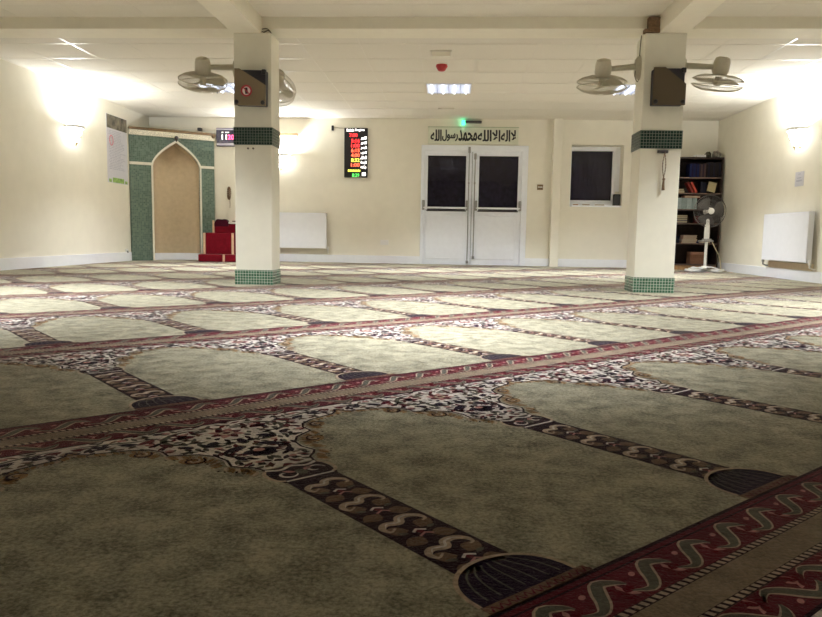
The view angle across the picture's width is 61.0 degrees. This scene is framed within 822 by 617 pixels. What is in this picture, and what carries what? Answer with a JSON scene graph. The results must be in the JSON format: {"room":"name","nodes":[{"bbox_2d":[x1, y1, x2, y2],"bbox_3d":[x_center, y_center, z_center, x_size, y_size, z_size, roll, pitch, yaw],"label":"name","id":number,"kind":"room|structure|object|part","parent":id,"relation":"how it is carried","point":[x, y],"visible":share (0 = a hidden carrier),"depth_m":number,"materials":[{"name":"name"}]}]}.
{"room":"mosque","nodes":[
{"label":"mosque","id":0,"kind":"room"},
{"bbox_2d":[0,58,148,257],"bbox_3d":[-5.177,-1.507,5.791,0.300,2.633,14.220,1,6,3],"label":"wall","id":1,"kind":"structure","parent":0,"point":[57,197],"depth_m":9.44,"materials":[{"name":"beige paint"}]},
{"bbox_2d":[0,252,131,270],"bbox_3d":[-5.065,-0.224,5.449,0.018,0.150,12.690,1,6,3],"label":"baseboard","id":2,"kind":"structure","parent":1,"relation":"attached to","point":[61,260],"depth_m":9.60,"materials":[{"name":"white paint"}]},
{"bbox_2d":[64,123,84,145],"bbox_3d":[-4.697,-2.429,9.826,0.174,0.290,0.348,1,6,3],"label":"wall lamp","id":3,"kind":"object","parent":1,"relation":"attached to","point":[73,131],"visible":1,"depth_m":9.74,"materials":[{"name":"white glass"}]},
{"bbox_3d":[-4.703,-2.449,9.825,0.160,0.228,0.320,1,6,3],"label":"lamp shade","id":4,"kind":"part","parent":3,"relation":"part of","materials":[{"name":"white glass"}]},
{"bbox_2d":[106,113,127,184],"bbox_3d":[-4.701,-2.534,11.185,0.019,1.055,0.680,1,6,3],"label":"poster","id":5,"kind":"object","parent":1,"relation":"attached to","point":[116,127],"visible":1,"depth_m":11.16,"materials":[{"name":"white paper"}]},
{"bbox_2d":[106,113,126,132],"bbox_3d":[-4.695,-2.952,11.142,0.004,0.207,0.672,1,6,3],"label":"picture","id":6,"kind":"object","parent":5,"relation":"attached to","point":[115,124],"depth_m":11.10},
{"bbox_2d":[0,16,821,38],"bbox_3d":[-0.027,-2.660,6.617,9.840,0.105,0.315,1,6,3],"label":"beam","id":7,"kind":"structure","parent":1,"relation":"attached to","point":[10,27],"depth_m":6.52,"materials":[{"name":"beige paint"}]},
{"bbox_2d":[0,0,821,120],"bbox_3d":[-0.096,-2.643,5.381,10.440,0.124,14.220,1,6,3],"label":"ceiling","id":8,"kind":"structure","parent":0,"point":[358,78],"depth_m":8.12,"materials":[{"name":"paint"}]},
{"bbox_2d":[198,83,233,93],"bbox_3d":[-2.627,-3.060,9.713,0.606,0.034,0.606,1,6,3],"label":"recessed light","id":9,"kind":"object","parent":8,"relation":"in","point":[230,89],"visible":0.25,"depth_m":9.69,"materials":[{"name":"white paint"}]},
{"bbox_2d":[197,0,261,33],"bbox_3d":[-1.756,-2.246,2.640,0.265,0.158,7.905,1,6,3],"label":"beam","id":10,"kind":"structure","parent":8,"relation":"attached to","point":[238,16],"depth_m":6.05,"materials":[{"name":"beige paint"}]},
{"bbox_2d":[430,50,451,55],"bbox_3d":[0.331,-2.811,7.696,0.240,0.015,0.200,1,6,3],"label":"ceiling vent","id":11,"kind":"object","parent":8,"relation":"in","point":[432,52],"visible":1,"depth_m":7.66,"materials":[{"name":"beige paint"}]},
{"bbox_2d":[436,64,447,71],"bbox_3d":[0.362,-2.839,8.245,0.144,0.072,0.144,1,6,3],"label":"fire alarm","id":12,"kind":"object","parent":8,"relation":"attached to","point":[440,67],"visible":1,"depth_m":8.20,"materials":[{"name":"red plastic"}]},
{"bbox_2d":[438,108,454,109],"bbox_3d":[0.557,-3.150,11.011,0.260,0.022,0.080,1,6,3],"label":"recessed light","id":13,"kind":"object","parent":8,"relation":"in","point":[438,108],"visible":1,"depth_m":10.99,"materials":[{"name":"white plastic"}]},
{"bbox_2d":[426,84,471,94],"bbox_3d":[0.517,-2.990,9.539,0.606,0.034,0.606,1,6,3],"label":"recessed light","id":14,"kind":"object","parent":8,"relation":"in","point":[437,89],"visible":1,"depth_m":9.54,"materials":[{"name":"white paint"}]},
{"bbox_2d":[613,84,634,95],"bbox_3d":[3.033,-2.935,9.401,0.606,0.034,0.606,1,6,3],"label":"recessed light","id":15,"kind":"object","parent":8,"relation":"in","point":[630,90],"visible":0.23,"depth_m":9.41,"materials":[{"name":"white paint"}]},
{"bbox_2d":[659,0,724,32],"bbox_3d":[2.143,-2.160,2.425,0.247,0.158,7.905,1,6,3],"label":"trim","id":16,"kind":"structure","parent":8,"relation":"attached to","point":[681,16],"depth_m":5.85,"materials":[{"name":"beige paint"}]},
{"bbox_2d":[149,117,718,259],"bbox_3d":[0.277,-2.103,12.354,9.840,2.633,0.360,1,6,3],"label":"wall","id":17,"kind":"structure","parent":0,"point":[386,204],"depth_m":12.17,"materials":[{"name":"beige paint"}]},
{"bbox_2d":[216,128,234,146],"bbox_3d":[-3.125,-3.003,12.248,0.580,0.318,0.053,1,6,3],"label":"wall display","id":18,"kind":"object","parent":17,"relation":"attached to","point":[224,136],"visible":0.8,"depth_m":12.23,"materials":[{"name":"black plastic"}]},
{"bbox_2d":[227,187,230,199],"bbox_3d":[-3.226,-1.972,12.375,0.082,0.378,0.033,1,6,3],"label":"beads","id":19,"kind":"object","parent":17,"relation":"hanging from","point":[228,188],"visible":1,"depth_m":12.36,"materials":[{"name":"wood"}]},
{"bbox_2d":[279,153,291,169],"bbox_3d":[-2.277,-2.555,12.185,0.348,0.290,0.174,1,6,3],"label":"wall lamp","id":20,"kind":"object","parent":17,"relation":"attached to","point":[284,158],"visible":0.77,"depth_m":12.17,"materials":[{"name":"white glass"}]},
{"bbox_3d":[-2.276,-2.576,12.190,0.320,0.228,0.160,1,6,3],"label":"lamp shade","id":21,"kind":"part","parent":20,"relation":"part of","materials":[{"name":"white glass"}]},
{"bbox_2d":[280,133,297,136],"bbox_3d":[-2.257,-3.027,12.172,0.580,0.060,0.100,1,6,3],"label":"wall rail","id":22,"kind":"object","parent":17,"relation":"attached to","point":[281,134],"visible":0.56,"depth_m":12.12,"materials":[{"name":"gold metal"}]},
{"bbox_2d":[280,212,328,253],"bbox_3d":[-2.095,-1.335,12.330,1.308,0.710,0.114,1,6,3],"label":"radiator","id":23,"kind":"object","parent":17,"relation":"attached to","point":[297,230],"visible":0.62,"depth_m":12.26,"materials":[{"name":"white metal"}]},
{"bbox_3d":[-1.493,-1.353,12.272,0.018,0.595,0.068,1,6,3],"label":"panel","id":24,"kind":"part","parent":23,"relation":"part of","materials":[{"name":"white metal"}]},
{"bbox_2d":[344,128,367,177],"bbox_3d":[-0.957,-2.710,12.156,0.410,0.845,0.054,1,6,3],"label":"display","id":25,"kind":"object","parent":17,"relation":"attached to","point":[355,139],"visible":1,"depth_m":12.13,"materials":[{"name":"black plastic"}]},
{"bbox_2d":[380,240,388,244],"bbox_3d":[-0.470,-1.164,12.304,0.146,0.086,0.017,1,6,3],"label":"wall socket","id":26,"kind":"object","parent":17,"relation":"attached to","point":[382,242],"visible":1,"depth_m":12.30,"materials":[{"name":"white plastic"}]},
{"bbox_2d":[427,156,465,209],"bbox_3d":[0.624,-2.195,12.234,0.673,0.995,0.018,1,6,3],"label":"vertical blind","id":27,"kind":"object","parent":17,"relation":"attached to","point":[446,174],"depth_m":12.23,"materials":[{"name":"black fabric"}]},
{"bbox_2d":[280,254,626,267],"bbox_3d":[0.846,-0.834,12.262,8.602,0.140,0.018,1,6,3],"label":"baseboard","id":28,"kind":"structure","parent":17,"relation":"attached to","point":[283,257],"depth_m":12.31,"materials":[{"name":"white paint"}]},
{"bbox_2d":[462,121,481,124],"bbox_3d":[1.044,-3.183,11.966,0.335,0.060,0.100,1,6,3],"label":"exit light","id":29,"kind":"object","parent":17,"relation":"attached to","point":[463,122],"visible":1,"depth_m":11.93,"materials":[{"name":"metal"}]},
{"bbox_2d":[428,126,518,144],"bbox_3d":[1.070,-2.979,12.024,1.560,0.290,0.024,1,6,3],"label":"sign","id":30,"kind":"object","parent":17,"relation":"attached to","point":[436,135],"visible":1,"depth_m":12.02,"materials":[{"name":"beige paper"}]},
{"bbox_2d":[420,145,528,265],"bbox_3d":[1.086,-1.790,12.162,1.840,2.061,0.192,1,6,3],"label":"door","id":31,"kind":"structure","parent":17,"relation":"in","point":[497,180],"depth_m":12.19,"materials":[{"name":"white plastic"}]},
{"bbox_3d":[0.590,-1.249,12.246,0.665,0.750,0.012,1,6,3],"label":"panel","id":32,"kind":"part","parent":31,"relation":"part of","materials":[{"name":"white plastic"}]},
{"bbox_3d":[1.471,-1.229,12.197,0.670,0.750,0.012,1,6,3],"label":"panel","id":33,"kind":"part","parent":31,"relation":"part of","materials":[{"name":"white plastic"}]},
{"bbox_2d":[478,156,518,210],"bbox_3d":[1.519,-2.175,12.184,0.684,0.995,0.018,1,6,3],"label":"vertical blind","id":34,"kind":"object","parent":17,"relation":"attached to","point":[498,175],"depth_m":12.18,"materials":[{"name":"black fabric"}]},
{"bbox_2d":[537,185,542,189],"bbox_3d":[2.229,-2.093,12.053,0.100,0.092,0.017,1,6,3],"label":"wall switch","id":35,"kind":"object","parent":17,"relation":"attached to","point":[539,187],"visible":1,"depth_m":12.05,"materials":[{"name":"gold plastic"}]},
{"bbox_2d":[548,118,562,266],"bbox_3d":[2.486,-1.971,11.999,0.145,2.510,0.140,1,6,3],"label":"trim","id":36,"kind":"structure","parent":17,"relation":"attached to","point":[558,122],"depth_m":11.94,"materials":[{"name":"beige paint"}]},
{"bbox_2d":[569,147,620,206],"bbox_3d":[3.197,-2.289,12.143,0.885,1.051,0.337,1,6,3],"label":"window","id":37,"kind":"structure","parent":17,"relation":"in","point":[595,171],"depth_m":12.28,"materials":[{"name":"black glass"}]},
{"bbox_2d":[570,151,612,200],"bbox_3d":[3.162,-2.326,12.301,0.746,0.911,0.019,1,6,3],"label":"vertical blind","id":38,"kind":"object","parent":37,"relation":"attached to","point":[591,171],"depth_m":12.30,"materials":[{"name":"black fabric"}]},
{"bbox_3d":[3.188,-1.778,12.179,0.883,0.028,0.302,1,6,3],"label":"sill","id":39,"kind":"part","parent":37,"relation":"part of","materials":[{"name":"white paint"}]},
{"bbox_2d":[612,192,619,205],"bbox_3d":[3.571,-1.905,12.135,0.110,0.245,0.100,1,6,3],"label":"radio","id":40,"kind":"object","parent":37,"relation":"on","point":[616,197],"visible":0.94,"depth_m":12.09,"materials":[{"name":"black plastic"}]},
{"bbox_2d":[717,77,821,271],"bbox_3d":[4.945,-1.284,5.232,0.300,2.633,14.220,1,6,3],"label":"wall","id":41,"kind":"structure","parent":0,"point":[761,164],"depth_m":9.94,"materials":[{"name":"beige paint"}]},
{"bbox_2d":[717,262,821,283],"bbox_3d":[4.763,-0.045,5.320,0.018,0.140,13.520,1,6,3],"label":"baseboard","id":42,"kind":"structure","parent":41,"relation":"attached to","point":[798,275],"depth_m":9.58,"materials":[{"name":"white paint"}]},
{"bbox_2d":[761,211,815,270],"bbox_3d":[4.945,-0.891,9.170,0.114,0.720,1.328,1,6,3],"label":"radiator","id":43,"kind":"object","parent":41,"relation":"attached to","point":[788,237],"visible":1,"depth_m":9.02,"materials":[{"name":"white metal"}]},
{"bbox_2d":[764,211,814,214],"bbox_3d":[4.932,-1.232,9.135,0.073,0.034,1.232,1,6,3],"label":"grille","id":44,"kind":"object","parent":43,"relation":"attached to","point":[808,212],"depth_m":8.81,"materials":[{"name":"white metal"}]},
{"bbox_3d":[4.890,-0.861,8.558,0.068,0.605,0.018,1,6,3],"label":"panel","id":45,"kind":"part","parent":43,"relation":"part of","materials":[{"name":"white metal"}]},
{"bbox_2d":[768,261,813,270],"bbox_3d":[4.982,-0.564,9.191,0.030,0.085,1.180,1,6,3],"label":"pipe cover","id":46,"kind":"object","parent":41,"relation":"attached to","point":[787,265],"visible":1,"depth_m":9.13,"materials":[{"name":"beige paint"}]},
{"bbox_2d":[786,126,807,149],"bbox_3d":[4.936,-2.186,9.006,0.174,0.290,0.348,1,6,3],"label":"wall lamp","id":47,"kind":"object","parent":41,"relation":"attached to","point":[797,134],"visible":1,"depth_m":8.92,"materials":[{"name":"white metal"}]},
{"bbox_3d":[4.943,-2.206,9.004,0.160,0.228,0.320,1,6,3],"label":"lamp shade","id":48,"kind":"part","parent":47,"relation":"part of","materials":[{"name":"white glass"}]},
{"bbox_2d":[795,171,803,186],"bbox_3d":[5.008,-1.670,9.005,0.006,0.185,0.220,1,6,3],"label":"notice","id":49,"kind":"object","parent":41,"relation":"attached to","point":[799,176],"visible":1,"depth_m":9.00,"materials":[{"name":"white paper"}]},
{"bbox_3d":[-0.137,-0.033,5.679,10.640,0.112,14.270,1,6,3],"label":"floor","id":50,"kind":"structure","parent":0,"visible":0},
{"bbox_2d":[0,260,821,616],"bbox_3d":[-0.140,-0.086,5.598,9.832,0.010,13.512,1,6,3],"label":"carpet","id":51,"kind":"object","parent":50,"relation":"on","point":[179,438],"visible":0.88,"depth_m":1.67,"materials":[{"name":"beige carpet"}]},
{"bbox_2d":[128,126,214,260],"bbox_3d":[-4.138,-1.951,12.119,1.428,2.215,0.370,-3,7,-31],"label":"mihrab","id":52,"kind":"object","parent":51,"relation":"on","point":[171,172],"visible":0.99,"depth_m":12.19,"materials":[{"name":"green tile"}]},
{"bbox_3d":[-4.059,-2.998,11.906,1.428,0.085,0.130,-3,7,-31],"label":"cornice rail","id":53,"kind":"part","parent":52,"relation":"part of","materials":[{"name":"beige wood"}]},
{"bbox_3d":[-4.140,-0.916,12.300,0.780,0.120,0.238,-3,7,-31],"label":"niche baseboard","id":54,"kind":"part","parent":52,"relation":"part of","materials":[{"name":"white paint"}]},
{"bbox_2d":[198,219,235,261],"bbox_3d":[-3.179,-1.183,12.088,0.790,0.725,0.712,1,6,3],"label":"minbar","id":55,"kind":"object","parent":51,"relation":"on","point":[219,245],"visible":0.68,"depth_m":11.98,"materials":[{"name":"red carpet"}]},
{"bbox_3d":[-3.546,-1.118,11.983,0.038,0.363,0.025,1,6,3],"label":"edge trim","id":56,"kind":"part","parent":55,"relation":"part of","materials":[{"name":"beige wood"}]},
{"bbox_3d":[-3.436,-1.425,12.149,0.030,0.215,0.030,1,6,3],"label":"edge trim","id":57,"kind":"part","parent":55,"relation":"part of","materials":[{"name":"beige wood"}]},
{"bbox_3d":[-3.292,-1.495,12.174,0.250,0.125,0.090,1,6,3],"label":"backrest","id":58,"kind":"part","parent":55,"relation":"part of","materials":[{"name":"red fabric"}]},
{"bbox_3d":[-3.052,-1.107,11.956,0.038,0.363,0.025,1,6,3],"label":"edge trim","id":59,"kind":"part","parent":55,"relation":"part of","materials":[{"name":"beige wood"}]},
{"bbox_2d":[233,33,280,284],"bbox_3d":[-1.487,-1.413,6.766,0.370,2.348,0.314,1,6,3],"label":"pillar","id":60,"kind":"structure","parent":51,"relation":"on","point":[257,213],"depth_m":6.64,"materials":[{"name":"beige paint"}]},
{"bbox_2d":[178,56,233,92],"bbox_3d":[-1.937,-2.225,6.679,0.569,0.369,0.438,1,6,3],"label":"wall fan","id":61,"kind":"object","parent":60,"relation":"attached to","point":[203,67],"visible":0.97,"depth_m":6.62,"materials":[{"name":"beige plastic"}]},
{"bbox_3d":[-1.976,-2.294,6.615,0.156,0.181,0.171,1,6,3],"label":"motor","id":62,"kind":"part","parent":61,"relation":"part of","materials":[{"name":"beige plastic"}]},
{"bbox_3d":[-1.875,-2.185,6.737,0.174,0.102,0.126,1,6,3],"label":"blade","id":63,"kind":"part","parent":61,"relation":"part of","materials":[{"name":"beige plastic"}]},
{"bbox_3d":[-1.799,-2.301,6.653,0.254,0.065,0.059,-1,6,-15],"label":"arm","id":64,"kind":"part","parent":61,"relation":"part of","materials":[{"name":"beige plastic"}]},
{"bbox_2d":[234,68,267,106],"bbox_3d":[-1.481,-2.044,6.475,0.290,0.327,0.148,2,6,3],"label":"loudspeaker","id":65,"kind":"object","parent":60,"relation":"attached to","point":[250,86],"visible":1,"depth_m":6.43,"materials":[{"name":"brown fabric"}]},
{"bbox_2d":[279,69,295,105],"bbox_3d":[-1.407,-2.279,7.087,0.459,0.364,0.523,1,6,3],"label":"wall fan","id":66,"kind":"object","parent":60,"relation":"attached to","point":[287,93],"visible":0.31,"depth_m":7.16,"materials":[{"name":"beige plastic"}]},
{"bbox_3d":[-1.383,-2.381,7.214,0.154,0.186,0.181,1,6,3],"label":"motor","id":67,"kind":"part","parent":66,"relation":"part of","materials":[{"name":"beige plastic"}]},
{"bbox_3d":[-1.289,-2.226,7.204,0.177,0.089,0.150,1,6,3],"label":"blade","id":68,"kind":"part","parent":66,"relation":"part of","materials":[{"name":"beige plastic"}]},
{"bbox_2d":[624,33,686,292],"bbox_3d":[2.291,-1.330,6.558,0.381,2.348,0.314,1,6,3],"label":"pillar","id":69,"kind":"structure","parent":51,"relation":"on","point":[652,224],"depth_m":6.44,"materials":[{"name":"beige paint"}]},
{"bbox_2d":[576,56,641,94],"bbox_3d":[1.832,-2.151,6.469,0.579,0.390,0.440,1,6,3],"label":"wall fan","id":70,"kind":"object","parent":69,"relation":"attached to","point":[603,66],"visible":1,"depth_m":6.42,"materials":[{"name":"beige plastic"}]},
{"bbox_3d":[1.744,-2.037,6.376,0.151,0.097,0.176,1,6,3],"label":"blade","id":71,"kind":"part","parent":70,"relation":"part of","materials":[{"name":"beige plastic"}]},
{"bbox_3d":[1.767,-2.207,6.415,0.150,0.179,0.169,1,6,3],"label":"motor","id":72,"kind":"part","parent":70,"relation":"part of","materials":[{"name":"beige plastic"}]},
{"bbox_3d":[1.888,-2.120,6.529,0.184,0.096,0.129,1,6,3],"label":"blade","id":73,"kind":"part","parent":70,"relation":"part of","materials":[{"name":"beige plastic"}]},
{"bbox_3d":[1.959,-2.225,6.446,0.286,0.092,0.059,0,6,-13],"label":"arm","id":74,"kind":"part","parent":70,"relation":"part of","materials":[{"name":"beige plastic"}]},
{"bbox_3d":[2.098,-2.231,6.476,0.050,0.224,0.119,1,6,3],"label":"wall plate","id":75,"kind":"part","parent":70,"relation":"part of","materials":[{"name":"beige plastic"}]},
{"bbox_2d":[643,17,660,33],"bbox_3d":[2.175,-2.556,6.307,0.136,0.135,0.070,1,6,3],"label":"trim","id":76,"kind":"structure","parent":69,"relation":"on","point":[653,23],"depth_m":6.28,"materials":[{"name":"brown wood"}]},
{"bbox_2d":[657,150,667,189],"bbox_3d":[2.299,-1.265,6.388,0.096,0.366,0.050,1,6,3],"label":"beads","id":77,"kind":"object","parent":69,"relation":"hanging from","point":[658,151],"visible":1,"depth_m":6.38,"materials":[{"name":"wood"}]},
{"bbox_2d":[650,67,686,105],"bbox_3d":[2.306,-1.986,6.264,0.283,0.326,0.148,1,6,3],"label":"loudspeaker","id":78,"kind":"object","parent":69,"relation":"attached to","point":[668,86],"visible":1,"depth_m":6.22,"materials":[{"name":"brown fabric"}]},
{"bbox_2d":[685,56,744,92],"bbox_3d":[2.768,-2.153,6.416,0.564,0.365,0.454,1,6,3],"label":"wall fan","id":79,"kind":"object","parent":69,"relation":"attached to","point":[720,67],"visible":0.99,"depth_m":6.35,"materials":[{"name":"beige plastic"}]},
{"bbox_3d":[2.644,-2.227,6.412,0.272,0.079,0.059,3,6,17],"label":"arm","id":80,"kind":"part","parent":79,"relation":"part of","materials":[{"name":"beige plastic"}]},
{"bbox_3d":[2.734,-2.111,6.487,0.176,0.061,0.154,6,8,38],"label":"blade","id":81,"kind":"part","parent":79,"relation":"part of","materials":[{"name":"beige plastic"}]},
{"bbox_3d":[2.827,-2.211,6.369,0.152,0.176,0.163,1,6,3],"label":"motor","id":82,"kind":"part","parent":79,"relation":"part of","materials":[{"name":"beige plastic"}]},
{"bbox_3d":[2.938,-2.097,6.472,0.178,0.083,0.138,1,6,3],"label":"blade","id":83,"kind":"part","parent":79,"relation":"part of","materials":[{"name":"beige plastic"}]},
{"bbox_2d":[674,157,723,269],"bbox_3d":[4.672,-1.584,11.743,0.905,1.850,0.398,1,6,3],"label":"bookcase","id":84,"kind":"object","parent":51,"relation":"on","point":[689,228],"visible":0.38,"depth_m":11.84,"materials":[{"name":"brown wood"}]},
{"bbox_2d":[677,198,681,208],"bbox_3d":[4.449,-1.753,11.677,0.080,0.185,0.200,1,6,3],"label":"box file","id":85,"kind":"object","parent":84,"relation":"on","point":[679,199],"visible":0.38,"depth_m":11.58,"materials":[{"name":"grey cardboard"}]},
{"bbox_2d":[677,220,686,222],"bbox_3d":[4.488,-1.451,11.676,0.210,0.045,0.160,1,6,3],"label":"book","id":86,"kind":"object","parent":84,"relation":"on","point":[678,221],"visible":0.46,"depth_m":11.60,"materials":[{"name":"beige paper"}]},
{"bbox_2d":[681,198,686,208],"bbox_3d":[4.533,-1.751,11.672,0.080,0.185,0.200,1,6,3],"label":"box file","id":87,"kind":"object","parent":84,"relation":"on","point":[684,200],"visible":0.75,"depth_m":11.57,"materials":[{"name":"grey cardboard"}]},
{"bbox_2d":[679,241,696,242],"bbox_3d":[4.632,-1.113,11.703,0.240,0.032,0.180,1,6,3],"label":"book","id":88,"kind":"object","parent":84,"relation":"on","point":[679,241],"visible":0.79,"depth_m":11.62,"materials":[{"name":"beige paper"}]},
{"bbox_2d":[679,239,696,240],"bbox_3d":[4.643,-1.148,11.702,0.250,0.036,0.180,1,6,3],"label":"book","id":89,"kind":"object","parent":88,"relation":"on","point":[679,239],"visible":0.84,"depth_m":11.62,"materials":[{"name":"beige paper"}]},
{"bbox_2d":[680,237,695,238],"bbox_3d":[4.644,-1.179,11.703,0.220,0.024,0.180,1,6,3],"label":"book","id":90,"kind":"object","parent":89,"relation":"on","point":[680,237],"visible":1,"depth_m":11.62,"materials":[{"name":"beige paper"}]},
{"bbox_2d":[680,235,696,236],"bbox_3d":[4.654,-1.211,11.703,0.220,0.038,0.180,1,6,3],"label":"book","id":91,"kind":"object","parent":90,"relation":"on","point":[680,235],"visible":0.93,"depth_m":11.62,"materials":[{"name":"beige paper"}]},
{"bbox_2d":[686,164,691,176],"bbox_3d":[4.621,-2.284,11.612,0.028,0.220,0.200,1,6,3],"label":"book","id":92,"kind":"object","parent":84,"relation":"on","point":[689,166],"visible":0.84,"depth_m":11.56,"materials":[{"name":"blue paper"}]},
{"bbox_2d":[686,198,691,208],"bbox_3d":[4.617,-1.750,11.668,0.080,0.185,0.200,1,6,3],"label":"box file","id":93,"kind":"object","parent":84,"relation":"on","point":[689,200],"visible":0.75,"depth_m":11.57,"materials":[{"name":"grey cardboard"}]},
{"bbox_2d":[681,196,699,197],"bbox_3d":[4.660,-1.857,11.634,0.260,0.035,0.180,1,6,3],"label":"book","id":94,"kind":"object","parent":93,"relation":"on","point":[681,196],"visible":0.86,"depth_m":11.55,"materials":[{"name":"beige paper"}]},
{"bbox_2d":[684,182,693,192],"bbox_3d":[4.622,-2.007,11.605,0.121,0.180,0.150,1,6,3],"label":"book","id":95,"kind":"object","parent":84,"relation":"on","point":[687,184],"visible":0.95,"depth_m":11.56,"materials":[{"name":"red paper"}]},
{"bbox_3d":[4.673,-1.653,11.732,0.857,0.019,0.375,1,6,3],"label":"shelf","id":96,"kind":"part","parent":84,"relation":"part of","materials":[{"name":"brown wood"}]},
{"bbox_2d":[689,182,696,192],"bbox_3d":[4.679,-2.006,11.602,0.124,0.182,0.150,1,6,3],"label":"book","id":97,"kind":"object","parent":84,"relation":"on","point":[691,183],"visible":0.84,"depth_m":11.53,"materials":[{"name":"red paper"}]},
{"bbox_2d":[692,198,696,208],"bbox_3d":[4.701,-1.748,11.663,0.080,0.185,0.200,1,6,3],"label":"box file","id":98,"kind":"object","parent":84,"relation":"on","point":[694,200],"visible":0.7,"depth_m":11.56,"materials":[{"name":"grey cardboard"}]},
{"bbox_2d":[686,254,703,263],"bbox_3d":[4.818,-0.835,11.821,0.240,0.160,0.200,1,6,3],"label":"box","id":99,"kind":"object","parent":84,"relation":"on","point":[690,259],"visible":0.84,"depth_m":11.73,"materials":[{"name":"brown cardboard"}]},
{"bbox_2d":[687,252,703,254],"bbox_3d":[4.817,-0.931,11.771,0.260,0.040,0.200,1,6,3],"label":"box","id":100,"kind":"object","parent":99,"relation":"on","point":[692,253],"visible":0.84,"depth_m":11.68,"materials":[{"name":"brown cardboard"}]},
{"bbox_3d":[4.659,-0.748,11.827,0.857,0.019,0.375,1,6,3],"label":"shelf","id":101,"kind":"part","parent":84,"relation":"part of","materials":[{"name":"brown wood"}]},
{"bbox_2d":[693,216,699,222],"bbox_3d":[4.763,-1.483,11.662,0.060,0.120,0.150,1,6,3],"label":"book","id":102,"kind":"object","parent":84,"relation":"on","point":[694,220],"visible":0.73,"depth_m":11.61,"materials":[{"name":"black paper"}]},
{"bbox_3d":[4.664,-1.096,11.790,0.857,0.019,0.375,1,6,3],"label":"shelf","id":103,"kind":"part","parent":84,"relation":"part of","materials":[{"name":"brown wood"}]},
{"bbox_3d":[4.670,-1.424,11.756,0.857,0.019,0.375,1,6,3],"label":"shelf","id":104,"kind":"part","parent":84,"relation":"part of","materials":[{"name":"brown wood"}]},
{"bbox_3d":[4.678,-1.917,11.705,0.857,0.019,0.375,1,6,3],"label":"shelf","id":105,"kind":"part","parent":84,"relation":"part of","materials":[{"name":"brown wood"}]},
{"bbox_2d":[697,182,702,192],"bbox_3d":[4.812,-2.011,11.624,0.028,0.190,0.150,1,6,3],"label":"book","id":106,"kind":"object","parent":84,"relation":"on","point":[700,184],"visible":0.84,"depth_m":11.57,"materials":[{"name":"paper"}]},
{"bbox_3d":[4.682,-2.170,11.678,0.857,0.019,0.375,1,6,3],"label":"shelf","id":107,"kind":"part","parent":84,"relation":"part of","materials":[{"name":"brown wood"}]},
{"bbox_2d":[702,162,707,176],"bbox_3d":[4.879,-2.293,11.596,0.030,0.249,0.200,1,6,3],"label":"book","id":108,"kind":"object","parent":84,"relation":"on","point":[706,163],"visible":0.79,"depth_m":11.50,"materials":[{"name":"black paper"}]},
{"bbox_2d":[707,181,716,192],"bbox_3d":[4.971,-2.006,11.544,0.166,0.192,0.048,1,6,3],"label":"booklet","id":109,"kind":"object","parent":84,"relation":"on","point":[711,187],"visible":1,"depth_m":11.53,"materials":[{"name":"beige paper"}]},
{"bbox_3d":[5.112,-1.568,11.723,0.024,1.835,0.390,1,6,3],"label":"panel","id":110,"kind":"part","parent":84,"relation":"part of","materials":[{"name":"brown wood"}]},
{"bbox_2d":[712,150,720,156],"bbox_3d":[5.054,-2.555,11.560,0.141,0.130,0.202,1,6,3],"label":"plastic bag","id":111,"kind":"object","parent":84,"relation":"on","point":[717,153],"visible":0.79,"depth_m":11.50,"materials":[{"name":"grey plastic"}]},
{"bbox_2d":[718,162,720,177],"bbox_3d":[5.086,-2.287,11.585,0.029,0.247,0.200,1,6,3],"label":"book","id":112,"kind":"object","parent":84,"relation":"on","point":[719,162],"visible":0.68,"depth_m":11.48,"materials":[{"name":"black paper"}]},
{"bbox_2d":[684,195,725,271],"bbox_3d":[4.732,-1.194,11.127,0.584,1.215,0.552,4,7,28],"label":"pedestal fan","id":113,"kind":"object","parent":51,"relation":"on","point":[704,205],"visible":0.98,"depth_m":11.08,"materials":[{"name":"white plastic"}]},
{"bbox_3d":[4.639,-1.662,11.073,0.219,0.205,0.033,1,6,3],"label":"blade","id":114,"kind":"part","parent":113,"relation":"part of","materials":[{"name":"grey plastic"}]},
{"bbox_3d":[4.689,-1.425,11.101,0.252,0.195,0.029,2,6,13],"label":"blade","id":115,"kind":"part","parent":113,"relation":"part of","materials":[{"name":"grey plastic"}]},
{"bbox_3d":[4.866,-1.575,11.066,0.194,0.254,0.033,1,6,3],"label":"blade","id":116,"kind":"part","parent":113,"relation":"part of","materials":[{"name":"grey plastic"}]}
]}

